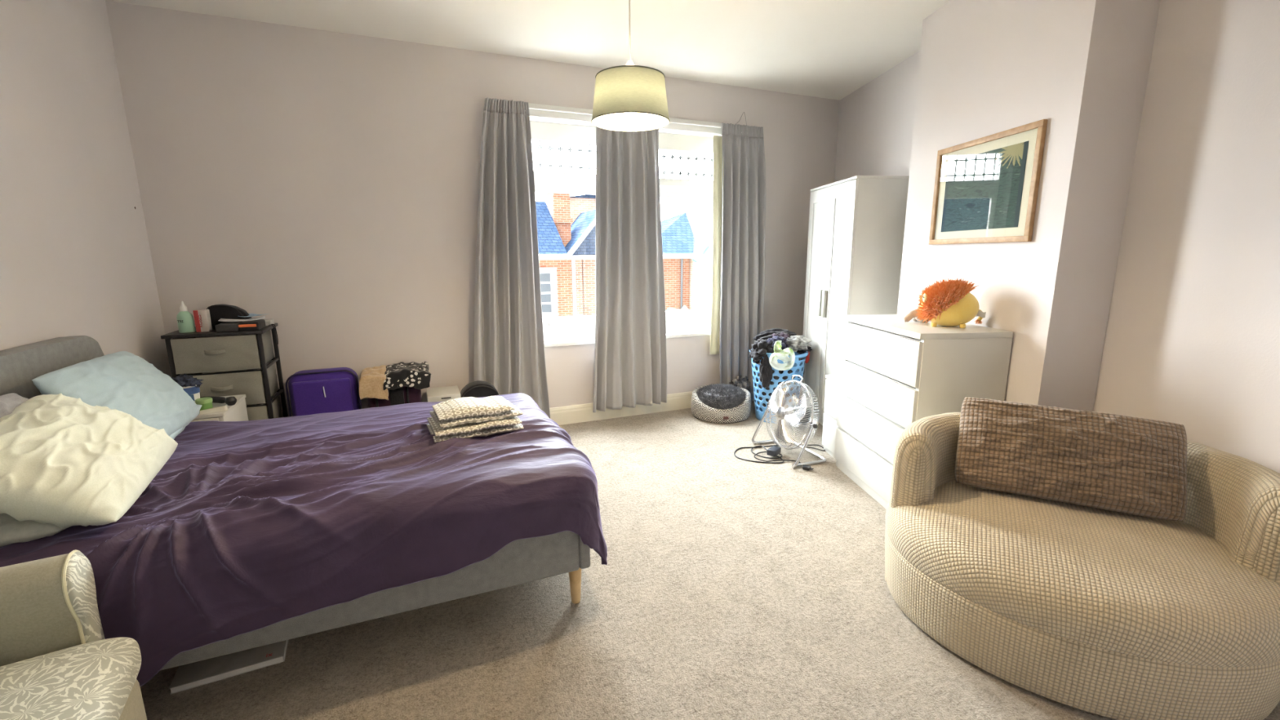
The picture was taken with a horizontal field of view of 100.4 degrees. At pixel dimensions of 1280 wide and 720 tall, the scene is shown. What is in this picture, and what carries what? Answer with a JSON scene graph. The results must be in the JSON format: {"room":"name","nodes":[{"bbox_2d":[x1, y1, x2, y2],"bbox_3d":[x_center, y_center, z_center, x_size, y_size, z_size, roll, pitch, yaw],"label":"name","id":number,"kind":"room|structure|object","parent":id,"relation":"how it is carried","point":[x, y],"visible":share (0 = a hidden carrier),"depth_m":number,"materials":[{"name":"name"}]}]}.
{"room":"bedroom","nodes":[
{"label":"bedroom","id":0,"kind":"room"},
{"bbox_2d":[0,0,172,378],"bbox_3d":[-2.074,-0.203,1.051,0.120,2.772,4.733,-5,12,-23],"label":"wall","id":1,"kind":"structure","parent":0,"point":[76,259],"depth_m":2.49,"materials":[{"name":"paint"}]},
{"bbox_2d":[105,0,839,417],"bbox_3d":[-0.465,-0.870,4.382,5.740,3.012,0.260,-5,12,-23],"label":"wall","id":2,"kind":"structure","parent":0,"point":[324,184],"depth_m":3.58,"materials":[{"name":"paint"}]},
{"bbox_2d":[528,102,750,346],"bbox_3d":[-0.030,-1.067,4.446,2.280,1.803,0.215,-5,12,-23],"label":"window","id":3,"kind":"structure","parent":2,"relation":"in","point":[565,331],"depth_m":4.20,"materials":[{"name":"white"}]},
{"bbox_2d":[474,97,550,417],"bbox_3d":[-1.000,-0.629,3.941,0.591,2.416,0.117,-5,12,-23],"label":"curtain","id":4,"kind":"object","parent":3,"relation":"hanging from","point":[509,355],"visible":0.88,"depth_m":3.92,"materials":[{"name":"grey fabric"}]},
{"bbox_2d":[592,126,666,412],"bbox_3d":[-0.092,-0.745,4.309,0.681,2.331,0.107,-5,12,-23],"label":"curtain","id":5,"kind":"object","parent":3,"relation":"hanging from","point":[630,354],"visible":0.85,"depth_m":4.31,"materials":[{"name":"grey fabric"}]},
{"bbox_2d":[710,122,765,401],"bbox_3d":[0.881,-0.794,4.744,0.546,2.426,0.113,-5,12,-23],"label":"curtain","id":6,"kind":"object","parent":3,"relation":"hanging from","point":[739,180],"visible":0.89,"depth_m":4.69,"materials":[{"name":"grey fabric"}]},
{"bbox_2d":[549,387,798,425],"bbox_3d":[-0.531,0.451,4.457,5.220,0.152,0.018,-5,12,-23],"label":"baseboard","id":7,"kind":"structure","parent":2,"relation":"attached to","point":[573,414],"depth_m":4.57,"materials":[{"name":"beige paint"}]},
{"bbox_2d":[658,132,713,338],"bbox_3d":[0.371,-1.057,4.632,0.820,1.708,0.195,-5,12,-23],"label":"window","id":8,"kind":"structure","parent":2,"relation":"in","point":[695,322],"depth_m":4.64,"materials":[{"name":"white"}]},
{"bbox_2d":[105,0,951,100],"bbox_3d":[0.393,-1.854,1.875,5.520,0.120,4.833,-5,12,-23],"label":"ceiling","id":9,"kind":"structure","parent":0,"point":[828,49],"depth_m":3.35,"materials":[{"name":"paint"}]},
{"bbox_2d":[591,0,670,131],"bbox_3d":[-0.040,-1.376,2.039,0.313,0.877,0.313,-5,12,-23],"label":"pendant lamp","id":10,"kind":"object","parent":9,"relation":"hanging from","point":[629,97],"visible":1,"depth_m":2.00,"materials":[{"name":"beige fabric"}]},
{"bbox_2d":[140,399,1279,719],"bbox_3d":[0.410,0.983,2.436,5.520,0.120,4.833,-5,12,-23],"label":"floor","id":11,"kind":"structure","parent":0,"point":[730,587],"depth_m":1.97,"materials":[{"name":"beige carpet"}]},
{"bbox_2d":[0,549,146,719],"bbox_3d":[-1.427,0.750,0.987,0.625,0.920,0.877,-7,13,-30],"label":"armchair","id":12,"kind":"object","parent":11,"relation":"on","point":[57,662],"visible":1,"depth_m":1.29,"materials":[{"name":"beige fabric"}]},
{"bbox_2d":[0,637,141,719],"bbox_3d":[-1.400,0.822,1.010,0.570,0.154,0.636,-7,13,-30],"label":"seat cushion","id":13,"kind":"object","parent":12,"relation":"on","point":[96,680],"depth_m":1.21,"materials":[{"name":"beige fabric"}]},
{"bbox_2d":[191,394,248,422],"bbox_3d":[-2.400,0.539,2.856,0.450,0.580,0.443,-5,12,-23],"label":"bedside table","id":14,"kind":"object","parent":11,"relation":"on","point":[237,412],"visible":0.16,"depth_m":2.87,"materials":[{"name":"white wood"}]},
{"bbox_2d":[182,383,199,402],"bbox_3d":[-2.366,0.193,2.777,0.124,0.130,0.124,-5,12,-23],"label":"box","id":15,"kind":"object","parent":14,"relation":"on","point":[194,394],"visible":0.22,"depth_m":2.76,"materials":[{"name":"blue cardboard"}]},
{"bbox_2d":[171,373,204,390],"bbox_3d":[-2.366,0.126,2.764,0.163,0.101,0.149,-5,12,-23],"label":"cloth","id":16,"kind":"object","parent":15,"relation":"in","point":[184,380],"visible":0.52,"depth_m":2.75,"materials":[{"name":"fabric"}]},
{"bbox_2d":[195,397,213,410],"bbox_3d":[-2.272,0.229,2.781,0.070,0.056,0.070,-5,12,-23],"label":"pot","id":17,"kind":"object","parent":14,"relation":"on","point":[206,402],"visible":0.95,"depth_m":2.76,"materials":[{"name":"green plastic"}]},
{"bbox_2d":[198,404,227,415],"bbox_3d":[-2.205,0.258,2.744,0.130,0.011,0.090,-10,14,-39],"label":"paper sheet","id":18,"kind":"object","parent":14,"relation":"on","point":[223,408],"visible":0.88,"depth_m":2.75,"materials":[{"name":"white paper"}]},
{"bbox_2d":[200,395,236,405],"bbox_3d":[-2.263,0.217,2.855,0.213,0.048,0.053,1,11,6],"label":"tool","id":19,"kind":"object","parent":14,"relation":"on","point":[229,401],"visible":0.7,"depth_m":2.84,"materials":[{"name":"black plastic"}]},
{"bbox_2d":[160,322,288,421],"bbox_3d":[-2.505,0.281,3.301,0.474,0.955,0.430,-5,12,-23],"label":"drawer unit","id":20,"kind":"object","parent":11,"relation":"on","point":[190,355],"visible":0.45,"depth_m":3.11,"materials":[{"name":"beige fabric"}]},
{"bbox_2d":[176,301,195,333],"bbox_3d":[-2.615,-0.248,3.061,0.074,0.178,0.080,-5,12,-23],"label":"bottle","id":21,"kind":"object","parent":20,"relation":"on","point":[185,322],"visible":1,"depth_m":3.04,"materials":[{"name":"green plastic"}]},
{"bbox_2d":[192,309,212,332],"bbox_3d":[-2.538,-0.228,3.095,0.062,0.125,0.043,-3,12,-15],"label":"carton","id":22,"kind":"object","parent":20,"relation":"on","point":[202,317],"visible":1,"depth_m":3.08,"materials":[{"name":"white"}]},
{"bbox_2d":[215,322,239,332],"bbox_3d":[-2.409,-0.193,3.126,0.106,0.042,0.100,-5,12,-23],"label":"case","id":23,"kind":"object","parent":20,"relation":"on","point":[229,326],"visible":0.77,"depth_m":3.08,"materials":[{"name":"black plastic"}]},
{"bbox_2d":[206,304,252,329],"bbox_3d":[-2.466,-0.263,3.212,0.215,0.147,0.064,-4,12,-19],"label":"pouch","id":24,"kind":"object","parent":20,"relation":"on","point":[217,312],"visible":0.73,"depth_m":3.18,"materials":[{"name":"black fabric"}]},
{"bbox_2d":[238,319,265,330],"bbox_3d":[-2.323,-0.210,3.195,0.099,0.048,0.177,-5,12,-23],"label":"case","id":25,"kind":"object","parent":20,"relation":"on","point":[254,325],"visible":0.95,"depth_m":3.13,"materials":[{"name":"plastic"}]},
{"bbox_2d":[218,315,265,321],"bbox_3d":[-2.372,-0.246,3.182,0.220,0.016,0.120,-7,14,-31],"label":"paper sheet","id":26,"kind":"object","parent":25,"relation":"on","point":[262,317],"visible":1,"depth_m":3.17,"materials":[{"name":"white paper"}]},
{"bbox_2d":[238,313,268,316],"bbox_3d":[-2.352,-0.274,3.246,0.111,0.010,0.110,1,12,6],"label":"paper sheet","id":27,"kind":"object","parent":26,"relation":"on","point":[250,314],"visible":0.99,"depth_m":3.25,"materials":[{"name":"blue"}]},
{"bbox_2d":[264,319,274,325],"bbox_3d":[-2.366,-0.237,3.380,0.060,0.030,0.100,-5,12,-23],"label":"stack","id":28,"kind":"object","parent":20,"relation":"on","point":[268,322],"visible":0.51,"depth_m":3.35,"materials":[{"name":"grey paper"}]},
{"bbox_2d":[268,324,278,344],"bbox_3d":[-2.308,-0.160,3.359,0.028,0.137,0.075,-5,12,-23],"label":"cable","id":29,"kind":"object","parent":20,"relation":"hanging from","point":[270,324],"visible":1,"depth_m":3.36,"materials":[{"name":"black plastic"}]},
{"bbox_2d":[168,640,288,694],"bbox_3d":[-1.423,1.032,1.877,0.310,0.023,0.220,-6,13,-26],"label":"storage box","id":30,"kind":"object","parent":11,"relation":"on","point":[188,676],"visible":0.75,"depth_m":1.81,"materials":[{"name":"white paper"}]},
{"bbox_2d":[0,335,590,670],"bbox_3d":[-1.371,0.433,2.267,1.978,1.045,1.405,-5,12,-23],"label":"bed","id":31,"kind":"object","parent":11,"relation":"on","point":[521,561],"visible":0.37,"depth_m":1.92,"materials":[{"name":"grey fabric"}]},
{"bbox_2d":[0,392,30,417],"bbox_3d":[-1.946,0.249,1.613,0.200,0.240,0.526,-5,12,-23],"label":"pillow","id":32,"kind":"object","parent":31,"relation":"on","point":[9,402],"visible":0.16,"depth_m":1.68,"materials":[{"name":"grey fabric"}]},
{"bbox_2d":[0,393,607,686],"bbox_3d":[-1.186,0.585,2.323,1.831,0.602,1.446,-5,12,-23],"label":"duvet","id":33,"kind":"object","parent":31,"relation":"on","point":[246,526],"visible":0.79,"depth_m":1.77,"materials":[{"name":"fabric"}]},
{"bbox_2d":[0,515,67,547],"bbox_3d":[-1.864,0.452,1.639,0.319,0.100,0.511,-5,12,-23],"label":"pillow","id":34,"kind":"object","parent":33,"relation":"on","point":[13,530],"visible":0.15,"depth_m":1.48,"materials":[{"name":"grey fabric"}]},
{"bbox_2d":[0,393,177,527],"bbox_3d":[-1.811,0.296,1.730,0.377,0.350,0.714,-5,12,-23],"label":"pillow","id":35,"kind":"object","parent":33,"relation":"on","point":[66,461],"visible":1,"depth_m":1.57,"materials":[{"name":"beige fabric"}]},
{"bbox_2d":[171,404,202,438],"bbox_3d":[-2.155,0.302,2.303,0.338,0.130,0.497,-5,12,-23],"label":"pillow","id":36,"kind":"object","parent":33,"relation":"on","point":[178,432],"visible":0.04,"depth_m":2.29,"materials":[{"name":"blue fabric"}]},
{"bbox_2d":[31,351,199,435],"bbox_3d":[-2.101,0.159,2.200,0.316,0.345,0.679,-5,12,-23],"label":"pillow","id":37,"kind":"object","parent":36,"relation":"on","point":[126,382],"visible":0.73,"depth_m":2.12,"materials":[{"name":"blue fabric"}]},
{"bbox_2d":[426,395,523,442],"bbox_3d":[-0.752,0.250,2.416,0.388,0.145,0.298,-6,13,-28],"label":"bedding","id":38,"kind":"object","parent":33,"relation":"on","point":[460,418],"visible":0.98,"depth_m":2.33,"materials":[{"name":"beige fabric"}]},
{"bbox_2d":[285,367,361,417],"bbox_3d":[-2.083,0.383,3.561,0.408,0.650,0.232,-5,12,-23],"label":"suitcase","id":39,"kind":"object","parent":11,"relation":"on","point":[336,389],"visible":0.39,"depth_m":3.44,"materials":[{"name":"purple plastic"}]},
{"bbox_2d":[368,386,422,408],"bbox_3d":[-1.698,0.380,3.732,0.330,0.585,0.284,-5,12,-23],"label":"bag","id":40,"kind":"object","parent":11,"relation":"on","point":[405,394],"visible":0.04,"depth_m":3.59,"materials":[{"name":"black fabric"}]},
{"bbox_2d":[359,361,431,399],"bbox_3d":[-1.679,0.137,3.679,0.447,0.205,0.345,-5,12,-23],"label":"fleece blanket","id":41,"kind":"object","parent":40,"relation":"on","point":[375,382],"visible":1,"depth_m":3.54,"materials":[{"name":"fabric"}]},
{"bbox_2d":[383,361,431,390],"bbox_3d":[-1.613,0.104,3.700,0.300,0.149,0.341,-5,12,-23],"label":"cloth","id":42,"kind":"object","parent":41,"relation":"attached to","point":[417,375],"depth_m":3.57,"materials":[{"name":"black fabric"}]},
{"bbox_2d":[426,385,461,401],"bbox_3d":[-1.416,0.431,3.876,0.220,0.425,0.272,-5,12,-23],"label":"storage box","id":43,"kind":"object","parent":11,"relation":"on","point":[448,393],"visible":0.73,"depth_m":3.76,"materials":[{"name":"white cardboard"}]},
{"bbox_2d":[460,380,498,397],"bbox_3d":[-1.166,0.397,3.908,0.270,0.478,0.147,-5,12,-23],"label":"backpack","id":44,"kind":"object","parent":11,"relation":"on","point":[478,388],"visible":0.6,"depth_m":3.82,"materials":[{"name":"black fabric"}]},
{"bbox_2d":[691,382,751,423],"bbox_3d":[0.703,0.344,4.629,0.516,0.277,0.515,-5,12,-23],"label":"pet bed","id":45,"kind":"object","parent":11,"relation":"on","point":[719,403],"visible":1,"depth_m":4.46,"materials":[{"name":"black fabric"}]},
{"bbox_2d":[695,382,747,409],"bbox_3d":[0.706,0.330,4.625,0.483,0.249,0.480,-5,12,-23],"label":"cushion","id":46,"kind":"object","parent":45,"relation":"on","point":[711,397],"depth_m":4.48,"materials":[{"name":"grey fabric"}]},
{"bbox_2d":[729,374,751,391],"bbox_3d":[0.904,0.246,4.825,0.223,0.231,0.159,-5,12,-23],"label":"garment","id":47,"kind":"object","parent":45,"relation":"on","point":[738,380],"visible":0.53,"depth_m":4.78,"materials":[{"name":"grey fabric"}]},
{"bbox_2d":[766,445,781,456],"bbox_3d":[0.928,0.631,3.691,0.064,0.042,0.100,8,14,38],"label":"power adapter","id":48,"kind":"object","parent":11,"relation":"on","point":[774,451],"visible":1,"depth_m":3.67,"materials":[{"name":"grey plastic"}]},
{"bbox_2d":[751,351,808,423],"bbox_3d":[1.158,0.200,4.509,0.479,0.604,0.479,-11,15,-43],"label":"laundry basket","id":49,"kind":"object","parent":11,"relation":"on","point":[760,410],"visible":0.45,"depth_m":4.38,"materials":[{"name":"blue plastic"}]},
{"bbox_2d":[748,337,774,363],"bbox_3d":[1.005,-0.075,4.373,0.237,0.218,0.214,-5,12,-23],"label":"garment","id":50,"kind":"object","parent":49,"relation":"in","point":[759,348],"visible":0.7,"depth_m":4.31,"materials":[{"name":"grey fabric"}]},
{"bbox_2d":[759,355,773,389],"bbox_3d":[1.023,0.095,4.322,0.118,0.307,0.096,-5,12,-23],"label":"garment","id":51,"kind":"object","parent":49,"relation":"in","point":[766,371],"visible":0.89,"depth_m":4.29,"materials":[{"name":"grey fabric"}]},
{"bbox_2d":[751,328,797,341],"bbox_3d":[1.161,-0.197,4.557,0.412,0.149,0.249,-9,14,-38],"label":"garment","id":52,"kind":"object","parent":49,"relation":"in","point":[762,335],"visible":0.5,"depth_m":4.48,"materials":[{"name":"black fabric"}]},
{"bbox_2d":[758,365,795,413],"bbox_3d":[1.159,0.207,4.511,0.299,0.558,0.313,-5,12,-23],"label":"garment","id":53,"kind":"object","parent":49,"relation":"in","point":[789,371],"visible":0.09,"depth_m":4.39,"materials":[{"name":"fabric"}]},
{"bbox_2d":[769,333,791,341],"bbox_3d":[1.153,-0.141,4.441,0.254,0.169,0.214,-5,12,-23],"label":"garment","id":54,"kind":"object","parent":53,"relation":"on","point":[784,335],"visible":0.17,"depth_m":4.40,"materials":[{"name":"purple fabric"}]},
{"bbox_2d":[767,334,789,351],"bbox_3d":[1.123,-0.117,4.361,0.202,0.175,0.200,-5,12,-23],"label":"garment","id":55,"kind":"object","parent":49,"relation":"in","point":[772,340],"visible":0.39,"depth_m":4.30,"materials":[{"name":"fabric"}]},
{"bbox_2d":[768,340,795,370],"bbox_3d":[1.122,-0.035,4.199,0.221,0.231,0.130,-5,12,-23],"label":"garment","id":56,"kind":"object","parent":49,"relation":"in","point":[780,354],"visible":1,"depth_m":4.19,"materials":[{"name":"white fabric"}]},
{"bbox_2d":[782,335,813,351],"bbox_3d":[1.265,-0.139,4.373,0.296,0.128,0.231,-10,15,-41],"label":"garment","id":57,"kind":"object","parent":49,"relation":"in","point":[796,343],"visible":0.8,"depth_m":4.31,"materials":[{"name":"white fabric"}]},
{"bbox_2d":[793,346,812,354],"bbox_3d":[1.357,-0.100,4.477,0.154,0.100,0.155,-5,12,-23],"label":"garment","id":58,"kind":"object","parent":49,"relation":"in","point":[809,350],"visible":0.34,"depth_m":4.44,"materials":[{"name":"black fabric"}]},
{"bbox_2d":[804,351,809,364],"bbox_3d":[1.399,-0.022,4.471,0.048,0.118,0.043,-5,12,-23],"label":"garment","id":59,"kind":"object","parent":49,"relation":"hanging from","point":[807,357],"visible":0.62,"depth_m":4.46,"materials":[{"name":"red fabric"}]},
{"bbox_2d":[733,374,826,471],"bbox_3d":[1.006,0.382,3.710,0.606,0.560,0.540,6,13,30],"label":"floor fan","id":60,"kind":"object","parent":11,"relation":"on","point":[784,432],"visible":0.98,"depth_m":3.65,"materials":[{"name":"silver metal"}]},
{"bbox_2d":[764,380,813,448],"bbox_3d":[1.015,0.378,3.685,0.159,0.466,0.472,-5,12,-23],"label":"grille","id":61,"kind":"object","parent":60,"relation":"attached to","point":[784,432],"depth_m":3.65,"materials":[{"name":"silver metal"}]},
{"bbox_2d":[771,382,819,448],"bbox_3d":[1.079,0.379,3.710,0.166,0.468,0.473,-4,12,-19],"label":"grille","id":62,"kind":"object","parent":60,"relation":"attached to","point":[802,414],"depth_m":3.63,"materials":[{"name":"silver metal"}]},
{"bbox_2d":[822,374,840,460],"bbox_3d":[1.507,0.396,3.648,0.400,0.550,0.291,-1,11,-5],"label":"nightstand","id":63,"kind":"object","parent":11,"relation":"on","point":[832,384],"visible":0.3,"depth_m":3.66,"materials":[{"name":"white wood"}]},
{"bbox_2d":[799,175,909,425],"bbox_3d":[1.685,-0.408,4.228,0.528,1.900,0.786,-1,11,-5],"label":"wardrobe","id":64,"kind":"object","parent":11,"relation":"on","point":[856,228],"visible":0.57,"depth_m":3.84,"materials":[{"name":"white wood"}]},
{"bbox_2d":[834,314,1013,509],"bbox_3d":[1.547,0.281,3.063,0.478,1.000,0.802,-1,11,-5],"label":"dresser","id":65,"kind":"object","parent":11,"relation":"on","point":[895,374],"visible":0.65,"depth_m":2.80,"materials":[{"name":"white wood"}]},
{"bbox_2d":[902,307,928,322],"bbox_3d":[1.541,-0.274,2.967,0.158,0.126,0.107,1,11,9],"label":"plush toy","id":66,"kind":"object","parent":65,"relation":"on","point":[911,315],"visible":0.44,"depth_m":2.94,"materials":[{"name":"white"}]},
{"bbox_2d":[914,277,986,328],"bbox_3d":[1.613,-0.309,2.805,0.333,0.258,0.299,-5,12,-22],"label":"plush toy","id":67,"kind":"object","parent":65,"relation":"on","point":[951,303],"visible":1,"depth_m":2.72,"materials":[{"name":"orange fabric"}]},
{"bbox_2d":[884,412,1279,719],"bbox_3d":[1.562,0.653,1.972,1.186,0.693,1.007,6,13,30],"label":"sofa","id":68,"kind":"object","parent":11,"relation":"on","point":[1117,615],"visible":0.73,"depth_m":1.68,"materials":[{"name":"beige fabric"}]},
{"bbox_2d":[955,397,1186,521],"bbox_3d":[1.621,0.362,2.043,0.700,0.342,0.264,6,13,28],"label":"cushion","id":69,"kind":"object","parent":68,"relation":"on","point":[1117,463],"visible":1,"depth_m":1.97,"materials":[{"name":"brown fabric"}]},
{"bbox_2d":[885,480,1279,667],"bbox_3d":[1.519,0.674,1.901,0.977,0.232,0.982,-3,12,-15],"label":"seat cushion","id":70,"kind":"object","parent":68,"relation":"on","point":[1113,587],"depth_m":1.68,"materials":[{"name":"beige fabric"}]},
{"bbox_2d":[897,0,1160,411],"bbox_3d":[1.930,-0.600,2.942,0.285,2.772,1.206,-1,11,-5],"label":"wall","id":71,"kind":"structure","parent":0,"point":[986,68],"depth_m":2.44,"materials":[{"name":"paint"}]},
{"bbox_2d":[928,119,1048,244],"bbox_3d":[1.781,-0.886,2.796,0.022,0.535,0.743,-1,11,-5],"label":"framed picture","id":72,"kind":"object","parent":71,"relation":"attached to","point":[986,188],"visible":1,"depth_m":2.72,"materials":[{"name":"brown wood"}]},
{"bbox_2d":[941,141,1028,231],"bbox_3d":[1.783,-0.883,2.797,0.003,0.390,0.573,-1,11,-5],"label":"print","id":73,"kind":"object","parent":72,"relation":"attached to","point":[984,190],"depth_m":2.75},
{"bbox_2d":[834,0,1279,473],"bbox_3d":[2.170,-0.556,2.713,0.150,2.772,5.163,-1,11,-5],"label":"wall","id":74,"kind":"structure","parent":0,"point":[1192,340],"depth_m":2.06,"materials":[{"name":"paint"}]},
{"label":"outside","id":75,"kind":"structure","parent":0,"visible":0},
{"bbox_3d":[-3.324,-0.138,23.643,40.000,0.100,34.637,-5,12,-23],"label":"floor","id":76,"kind":"structure","parent":75,"visible":0},
{"bbox_2d":[535,192,583,317],"bbox_3d":[-5.787,-1.520,14.772,7.300,6.080,6.250,-5,12,-23],"label":"house","id":77,"kind":"structure","parent":76,"relation":"on","point":[561,280],"depth_m":13.24,"materials":[{"name":"orange brick"}]},
{"bbox_2d":[545,194,595,225],"bbox_3d":[-2.341,-2.166,17.937,1.730,6.080,5.000,-5,12,-23],"label":"house","id":78,"kind":"structure","parent":76,"relation":"on","point":[580,204],"depth_m":15.22,"materials":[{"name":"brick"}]},
{"bbox_2d":[564,209,595,315],"bbox_3d":[-1.208,-1.295,14.651,2.279,5.632,2.430,-5,12,-23],"label":"house","id":79,"kind":"structure","parent":76,"relation":"on","point":[582,242],"depth_m":13.49,"materials":[{"name":"orange brick"}]},
{"bbox_2d":[665,305,688,311],"bbox_3d":[0.976,0.061,14.259,1.469,3.098,0.985,-5,12,-23],"label":"porch","id":80,"kind":"object","parent":76,"relation":"on","point":[684,308],"visible":0.11,"depth_m":14.00,"materials":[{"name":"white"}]},
{"bbox_2d":[661,212,695,310],"bbox_3d":[0.520,-1.849,17.433,3.800,5.620,6.260,-5,12,-23],"label":"house","id":81,"kind":"structure","parent":76,"relation":"on","point":[677,235],"depth_m":14.46,"materials":[{"name":"orange brick"}]},
{"bbox_2d":[680,198,710,310],"bbox_3d":[2.523,-2.037,16.366,4.014,6.378,3.690,-5,12,-23],"label":"house","id":82,"kind":"structure","parent":76,"relation":"on","point":[698,211],"depth_m":14.42,"materials":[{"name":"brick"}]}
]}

